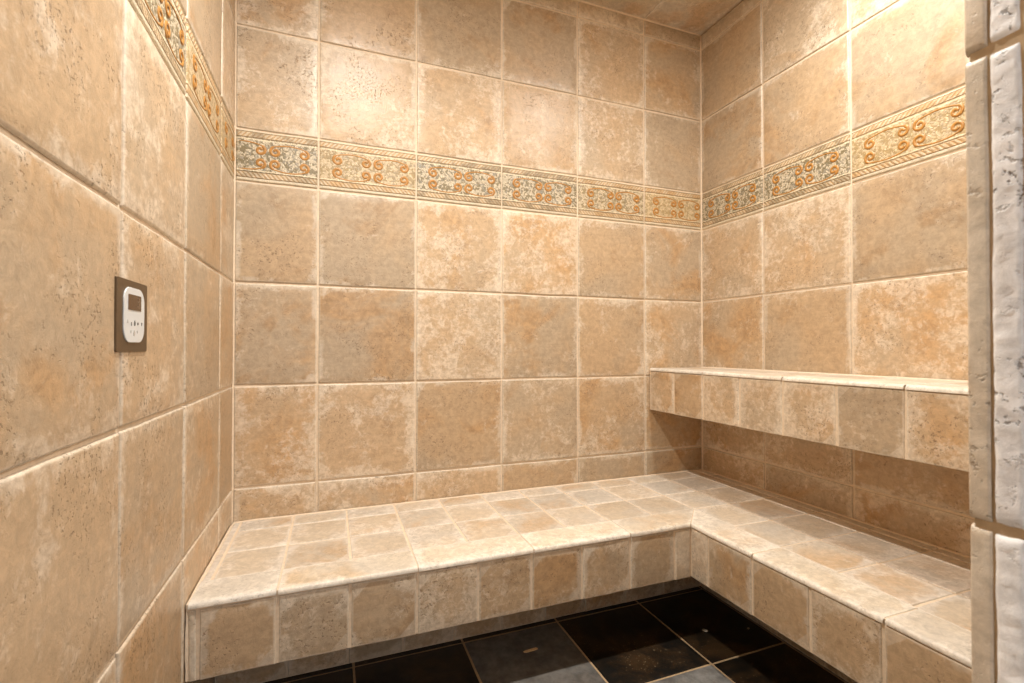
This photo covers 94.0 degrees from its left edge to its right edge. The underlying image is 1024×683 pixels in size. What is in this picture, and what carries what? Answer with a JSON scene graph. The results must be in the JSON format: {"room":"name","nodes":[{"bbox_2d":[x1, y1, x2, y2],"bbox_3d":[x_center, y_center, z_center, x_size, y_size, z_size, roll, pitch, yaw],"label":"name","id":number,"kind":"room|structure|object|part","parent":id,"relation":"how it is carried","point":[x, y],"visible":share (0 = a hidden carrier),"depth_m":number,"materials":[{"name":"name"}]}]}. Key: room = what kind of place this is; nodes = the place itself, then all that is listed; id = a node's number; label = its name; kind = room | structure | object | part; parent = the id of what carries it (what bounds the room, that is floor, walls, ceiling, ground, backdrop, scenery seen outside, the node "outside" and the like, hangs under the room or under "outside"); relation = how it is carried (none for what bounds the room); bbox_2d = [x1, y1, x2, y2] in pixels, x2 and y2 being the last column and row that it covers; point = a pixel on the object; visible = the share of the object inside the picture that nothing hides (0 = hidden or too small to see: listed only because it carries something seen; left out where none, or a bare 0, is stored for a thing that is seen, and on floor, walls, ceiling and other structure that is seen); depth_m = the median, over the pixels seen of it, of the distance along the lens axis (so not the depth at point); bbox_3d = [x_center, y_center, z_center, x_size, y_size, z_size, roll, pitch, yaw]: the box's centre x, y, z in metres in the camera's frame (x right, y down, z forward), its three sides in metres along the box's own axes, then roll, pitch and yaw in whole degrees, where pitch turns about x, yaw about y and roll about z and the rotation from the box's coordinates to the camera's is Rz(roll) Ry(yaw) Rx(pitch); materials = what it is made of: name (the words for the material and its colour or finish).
{"room":"spa","nodes":[
{"label":"spa","id":0,"kind":"room"},
{"bbox_2d":[0,0,235,682],"bbox_3d":[-0.550,-0.230,0.543,0.101,2.213,2.050,0,-1,-21],"label":"wall","id":1,"kind":"structure","parent":0,"point":[116,467],"depth_m":0.62,"materials":[{"name":"tile"}]},
{"bbox_2d":[114,276,146,351],"bbox_3d":[-0.554,-0.037,0.698,0.006,0.103,0.114,0,-1,-21],"label":"control panel","id":2,"kind":"object","parent":1,"relation":"attached to","point":[130,297],"visible":1,"depth_m":0.68,"materials":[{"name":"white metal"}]},
{"bbox_2d":[128,0,234,177],"bbox_3d":[-0.487,-0.574,0.517,0.006,0.155,1.945,0,-1,-21],"label":"trim","id":3,"kind":"structure","parent":1,"relation":"attached to","point":[164,21],"depth_m":0.97,"materials":[{"name":"tile"}]},
{"bbox_2d":[233,0,701,521],"bbox_3d":[-0.026,-0.215,1.782,1.755,2.213,0.101,0,-1,-21],"label":"wall","id":4,"kind":"structure","parent":0,"point":[389,349],"depth_m":1.67,"materials":[{"name":"tile"}]},
{"bbox_2d":[231,0,702,524],"bbox_3d":[-0.009,-0.217,1.736,1.762,2.217,0.007,0,-1,-21],"label":"trim","id":5,"kind":"structure","parent":4,"relation":"attached to","point":[588,3],"depth_m":1.85,"materials":[{"name":"tile"}]},
{"bbox_2d":[236,129,700,229],"bbox_3d":[-0.009,-0.559,1.740,1.750,0.155,0.006,0,-1,-21],"label":"trim","id":6,"kind":"structure","parent":4,"relation":"attached to","point":[261,157],"depth_m":1.66,"materials":[{"name":"tile"}]},
{"bbox_2d":[263,586,848,682],"bbox_3d":[0.691,0.916,-0.419,4.155,0.101,4.700,0,-1,-21],"label":"floor","id":7,"kind":"structure","parent":0,"point":[659,638],"depth_m":1.35,"materials":[{"name":"tile"}]},
{"bbox_2d":[523,647,537,652],"bbox_3d":[0.054,0.885,1.370,0.046,0.003,0.010,0,-1,-23],"label":"chip","id":8,"kind":"object","parent":7,"relation":"on","point":[535,648],"visible":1,"depth_m":1.37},
{"bbox_2d":[185,469,971,682],"bbox_3d":[0.243,0.706,1.053,1.751,0.355,1.430,0,-1,-21],"label":"bench","id":9,"kind":"object","parent":7,"relation":"on","point":[279,597],"visible":0.95,"depth_m":1.20,"materials":[{"name":"tile"}]},
{"bbox_2d":[582,0,743,35],"bbox_3d":[0.318,-1.381,0.883,1.955,0.101,2.050,0,-1,-21],"label":"ceiling","id":10,"kind":"structure","parent":0,"point":[695,16],"depth_m":1.91,"materials":[{"name":"tile"}]},
{"bbox_2d":[701,0,974,556],"bbox_3d":[1.116,-0.219,1.379,0.101,2.213,1.660,0,-1,-21],"label":"wall","id":11,"kind":"structure","parent":0,"point":[867,276],"depth_m":1.49,"materials":[{"name":"tile"}]},
{"bbox_2d":[650,367,968,471],"bbox_3d":[0.935,0.184,1.320,0.273,0.173,1.430,0,-1,-21],"label":"wall shelf","id":12,"kind":"object","parent":11,"relation":"attached to","point":[923,420],"visible":0.94,"depth_m":1.24,"materials":[{"name":"tile"}]},
{"bbox_3d":[0.857,0.105,1.290,0.104,0.012,1.423,0,-1,-21],"label":"edge trim","id":13,"kind":"part","parent":12,"relation":"part of","materials":[{"name":"tile"}]},
{"bbox_3d":[0.938,0.103,1.321,0.267,0.012,1.430,0,-1,-21],"label":"shelf","id":14,"kind":"part","parent":12,"relation":"part of","materials":[{"name":"tile"}]},
{"bbox_2d":[702,86,965,229],"bbox_3d":[1.067,-0.562,1.377,0.007,0.155,1.431,0,-1,-21],"label":"trim","id":15,"kind":"structure","parent":11,"relation":"attached to","point":[935,127],"depth_m":1.46,"materials":[{"name":"tile"}]},
{"bbox_2d":[964,0,1023,682],"bbox_3d":[0.521,-0.232,0.336,1.760,2.213,0.131,0,-1,-21],"label":"wall","id":16,"kind":"structure","parent":0,"point":[994,29],"depth_m":0.31,"materials":[{"name":"tile"}]}
]}

